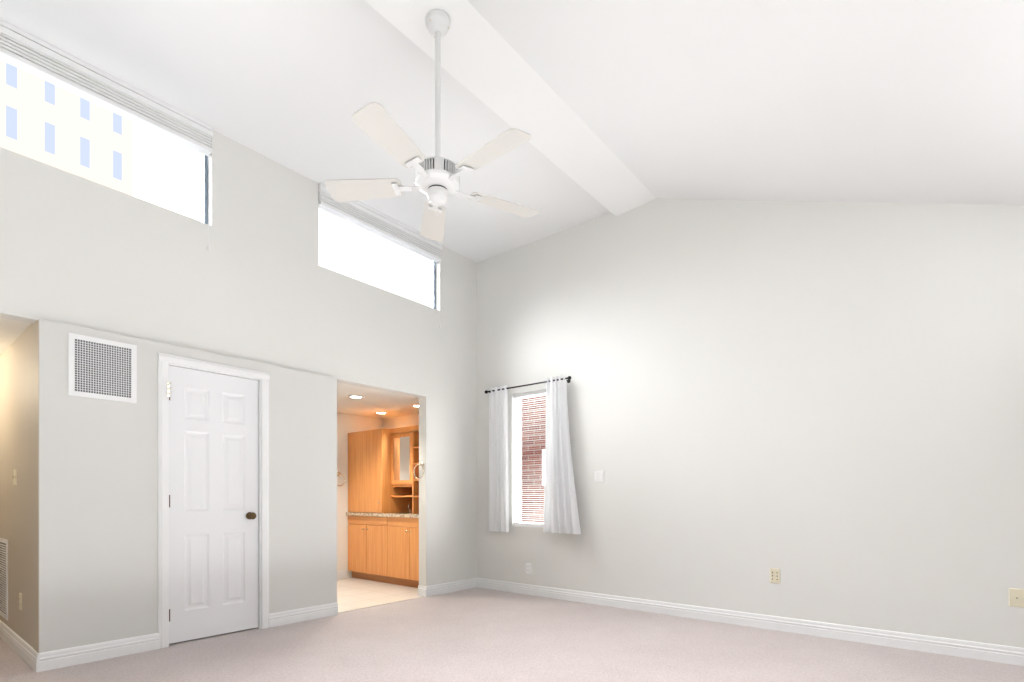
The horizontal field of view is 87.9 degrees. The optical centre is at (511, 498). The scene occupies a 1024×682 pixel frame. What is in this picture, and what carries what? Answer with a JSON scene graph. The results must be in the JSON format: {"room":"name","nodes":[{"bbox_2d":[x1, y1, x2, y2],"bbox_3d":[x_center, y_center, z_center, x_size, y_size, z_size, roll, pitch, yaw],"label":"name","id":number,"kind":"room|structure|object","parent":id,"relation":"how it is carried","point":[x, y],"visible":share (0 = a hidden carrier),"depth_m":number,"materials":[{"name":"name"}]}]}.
{"room":"empty living room","nodes":[
{"label":"empty living room","id":0,"kind":"room"},
{"bbox_2d":[0,319,38,652],"bbox_3d":[-4.072,-0.030,4.281,3.030,2.200,0.103,0,0,39],"label":"wall","id":1,"kind":"structure","parent":0,"point":[19,431],"depth_m":3.65,"materials":[{"name":"beige paint"}]},
{"bbox_2d":[0,538,7,619],"bbox_3d":[-4.039,0.610,4.187,0.700,0.600,0.008,0,0,39],"label":"air vent","id":2,"kind":"object","parent":1,"relation":"in","point":[4,578],"visible":1,"depth_m":4.06,"materials":[{"name":"white metal"}]},
{"bbox_2d":[12,469,16,485],"bbox_3d":[-3.538,-0.150,3.773,0.072,0.116,0.018,0,0,39],"label":"light switch","id":3,"kind":"object","parent":1,"relation":"attached to","point":[15,477],"visible":1,"depth_m":3.76,"materials":[{"name":"beige plastic"}]},
{"bbox_2d":[19,593,21,610],"bbox_3d":[-3.380,0.710,3.650,0.072,0.116,0.010,0,0,39],"label":"outlet","id":4,"kind":"object","parent":1,"relation":"attached to","point":[20,601],"visible":1,"depth_m":3.64,"materials":[{"name":"beige plastic"}]},
{"bbox_2d":[0,620,43,671],"bbox_3d":[-4.101,1.014,4.232,3.046,0.113,0.016,0,0,39],"label":"baseboard","id":5,"kind":"structure","parent":1,"relation":"attached to","point":[29,655],"depth_m":3.54,"materials":[{"name":"white wood"}]},
{"bbox_2d":[0,318,418,418],"bbox_3d":[-3.789,-1.255,4.827,2.980,0.250,6.700,0,0,39],"label":"ceiling","id":6,"kind":"structure","parent":0,"point":[372,401],"depth_m":6.07,"materials":[{"name":"beige paint"}]},
{"bbox_2d":[348,395,363,398],"bbox_3d":[-1.732,-1.126,5.900,0.179,0.008,0.179,0,0,33],"label":"recessed light","id":7,"kind":"object","parent":6,"relation":"in","point":[362,397],"depth_m":5.88,"materials":[{"name":"white"}]},
{"bbox_2d":[0,131,476,652],"bbox_3d":[-2.575,-1.030,3.840,0.150,4.200,6.700,0,0,39],"label":"wall","id":8,"kind":"structure","parent":0,"point":[256,283],"depth_m":4.12,"materials":[{"name":"white paint"}]},
{"bbox_2d":[44,633,159,670],"bbox_3d":[-2.717,1.014,3.534,0.016,0.113,0.645,0,0,39],"label":"baseboard","id":9,"kind":"structure","parent":8,"relation":"attached to","point":[55,659],"depth_m":3.51,"materials":[{"name":"white wood"}]},
{"bbox_2d":[68,332,136,402],"bbox_3d":[-2.718,-0.860,3.537,0.010,0.400,0.370,0,0,39],"label":"air vent","id":10,"kind":"object","parent":8,"relation":"in","point":[99,368],"visible":1,"depth_m":3.53,"materials":[{"name":"white metal"}]},
{"bbox_2d":[0,19,212,249],"bbox_3d":[-3.166,-2.364,3.103,0.163,0.952,2.610,0,0,39],"label":"window","id":11,"kind":"structure","parent":8,"relation":"in","point":[35,56],"depth_m":3.56,"materials":[{"name":"white"}]},
{"bbox_2d":[167,382,171,396],"bbox_3d":[-2.451,-0.782,3.804,0.052,0.105,0.018,0,0,39],"label":"hinge","id":12,"kind":"object","parent":8,"relation":"attached to","point":[168,389],"visible":1,"depth_m":3.81,"materials":[{"name":"silver metal"}]},
{"bbox_2d":[169,366,257,643],"bbox_3d":[-2.280,0.045,4.095,0.107,2.025,0.666,0,0,39],"label":"closet door","id":13,"kind":"structure","parent":8,"relation":"in","point":[213,504],"depth_m":4.09,"materials":[{"name":"white wood"}]},
{"bbox_2d":[158,352,269,648],"bbox_3d":[-2.322,0.015,4.137,0.168,2.110,0.800,0,0,39],"label":"door frame","id":14,"kind":"structure","parent":8,"relation":"attached to","point":[165,361],"depth_m":3.96,"materials":[{"name":"white wood"}]},
{"bbox_2d":[269,602,337,627],"bbox_3d":[-1.812,1.014,4.647,0.016,0.113,0.645,0,0,39],"label":"baseboard","id":15,"kind":"structure","parent":8,"relation":"attached to","point":[325,610],"depth_m":4.62,"materials":[{"name":"white wood"}]},
{"bbox_2d":[318,182,441,327],"bbox_3d":[-1.306,-2.364,5.392,0.163,0.952,1.490,0,0,39],"label":"window","id":16,"kind":"structure","parent":8,"relation":"in","point":[368,218],"depth_m":5.33,"materials":[{"name":"white"}]},
{"bbox_2d":[413,462,423,478],"bbox_3d":[-1.012,-0.302,5.824,0.167,0.186,0.040,0,0,39],"label":"towel ring","id":17,"kind":"object","parent":8,"relation":"attached to","point":[421,464],"visible":1,"depth_m":5.80,"materials":[{"name":"silver metal"}]},
{"bbox_2d":[424,578,475,596],"bbox_3d":[-0.693,1.014,6.072,0.016,0.113,0.781,0,0,39],"label":"baseboard","id":18,"kind":"structure","parent":8,"relation":"attached to","point":[432,590],"depth_m":6.04,"materials":[{"name":"white wood"}]},
{"bbox_2d":[337,413,382,577],"bbox_3d":[-2.478,-0.030,6.853,0.100,2.200,1.900,0,0,39],"label":"wall","id":19,"kind":"structure","parent":0,"point":[347,423],"depth_m":7.07,"materials":[{"name":"beige paint"}]},
{"bbox_2d":[337,570,346,578],"bbox_3d":[-2.628,1.014,6.576,0.016,0.113,1.320,0,0,39],"label":"baseboard","id":20,"kind":"structure","parent":19,"relation":"attached to","point":[340,574],"depth_m":7.03,"materials":[{"name":"white"}]},
{"bbox_2d":[337,577,424,612],"bbox_3d":[-1.747,1.067,6.247,1.840,0.006,1.918,0,0,39],"label":"floor","id":21,"kind":"structure","parent":0,"point":[355,593],"depth_m":5.95,"materials":[{"name":"beige tile"}]},
{"bbox_2d":[346,425,418,587],"bbox_3d":[-1.376,0.095,6.790,1.681,1.950,0.601,0,0,39],"label":"bathroom vanity","id":22,"kind":"object","parent":21,"relation":"on","point":[382,513],"visible":0.65,"depth_m":6.70,"materials":[{"name":"brown wood"}]},
{"bbox_2d":[0,587,1023,681],"bbox_3d":[-1.512,1.130,2.976,8.850,0.120,7.000,0,0,39],"label":"floor","id":23,"kind":"structure","parent":0,"point":[476,634],"depth_m":3.67,"materials":[{"name":"beige carpet"}]},
{"bbox_2d":[0,0,1023,262],"bbox_3d":[-0.355,-2.397,2.036,5.870,1.766,7.000,0,0,39],"label":"ceiling","id":24,"kind":"structure","parent":0,"point":[616,106],"depth_m":3.34,"materials":[{"name":"paint"}]},
{"bbox_2d":[325,9,538,241],"bbox_3d":[-0.409,-2.213,3.074,1.254,1.162,1.293,0,0,39],"label":"fan","id":25,"kind":"object","parent":24,"relation":"hanging from","point":[437,179],"visible":1,"depth_m":3.06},
{"bbox_2d":[383,198,1023,647],"bbox_3d":[0.648,-1.030,5.634,8.850,4.200,0.150,0,0,39],"label":"wall","id":26,"kind":"structure","parent":0,"point":[819,405],"depth_m":4.30,"materials":[{"name":"white paint"}]},
{"bbox_2d":[526,563,530,573],"bbox_3d":[0.180,0.780,5.911,0.072,0.116,0.010,0,0,39],"label":"outlet","id":27,"kind":"object","parent":26,"relation":"attached to","point":[528,568],"visible":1,"depth_m":5.90,"materials":[{"name":"white plastic"}]},
{"bbox_2d":[485,375,580,533],"bbox_3d":[0.238,-0.450,5.855,1.328,1.660,0.274,0,0,39],"label":"window","id":28,"kind":"structure","parent":26,"relation":"in","point":[561,515],"depth_m":5.64,"materials":[{"name":"white fabric"}]},
{"bbox_2d":[514,390,545,525],"bbox_3d":[0.248,-0.444,5.910,0.568,1.488,0.042,0,0,39],"label":"window blinds","id":29,"kind":"object","parent":28,"relation":"attached to","point":[533,393],"visible":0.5,"depth_m":5.99,"materials":[{"name":"white plastic"}]},
{"bbox_2d":[594,471,604,481],"bbox_3d":[0.876,-0.220,5.344,0.116,0.116,0.012,0,0,39],"label":"switch plate","id":30,"kind":"object","parent":26,"relation":"attached to","point":[599,476],"visible":1,"depth_m":5.34,"materials":[{"name":"white plastic"}]},
{"bbox_2d":[476,578,1023,665],"bbox_3d":[1.733,1.014,4.645,5.580,0.113,0.016,0,0,39],"label":"baseboard","id":31,"kind":"structure","parent":26,"relation":"attached to","point":[1012,655],"depth_m":4.24,"materials":[{"name":"white wood"}]},
{"bbox_2d":[770,568,779,582],"bbox_3d":[2.139,0.630,4.320,0.075,0.118,0.008,0,0,39],"label":"outlet","id":32,"kind":"object","parent":26,"relation":"attached to","point":[774,575],"visible":1,"depth_m":4.32,"materials":[{"name":"beige plastic"}]},
{"bbox_2d":[1009,588,1023,607],"bbox_3d":[3.246,0.640,3.416,0.075,0.118,0.016,0,0,39],"label":"outlet","id":33,"kind":"object","parent":26,"relation":"attached to","point":[1016,597],"visible":1,"depth_m":3.42,"materials":[{"name":"beige plastic"}]},
{"label":"outside","id":34,"kind":"structure","parent":0,"visible":0},
{"bbox_2d":[0,60,132,195],"bbox_3d":[-55.504,-51.430,33.775,0.001,115.000,53.000,0,0,39],"label":"building","id":35,"kind":"structure","parent":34,"point":[45,122],"depth_m":50.06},
{"bbox_2d":[133,122,430,306],"bbox_3d":[-46.017,-76.430,69.233,0.001,165.000,200.000,0,0,39],"label":"sky","id":36,"kind":"structure","parent":34,"point":[166,173],"depth_m":88.17,"materials":[{"name":"white"}]},
{"bbox_2d":[522,396,545,522],"bbox_3d":[0.315,-0.530,7.483,2.200,2.800,0.001,0,0,39],"label":"brick","id":37,"kind":"object","parent":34,"point":[532,477],"visible":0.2,"depth_m":7.49,"materials":[{"name":"red brick"}]},
{"bbox_2d":[542,449,544,484],"bbox_3d":[0.481,-0.430,7.323,0.160,0.500,0.001,0,0,39],"label":"window","id":38,"kind":"structure","parent":37,"relation":"attached to","point":[543,466],"depth_m":7.36,"materials":[{"name":"white"}]}
]}

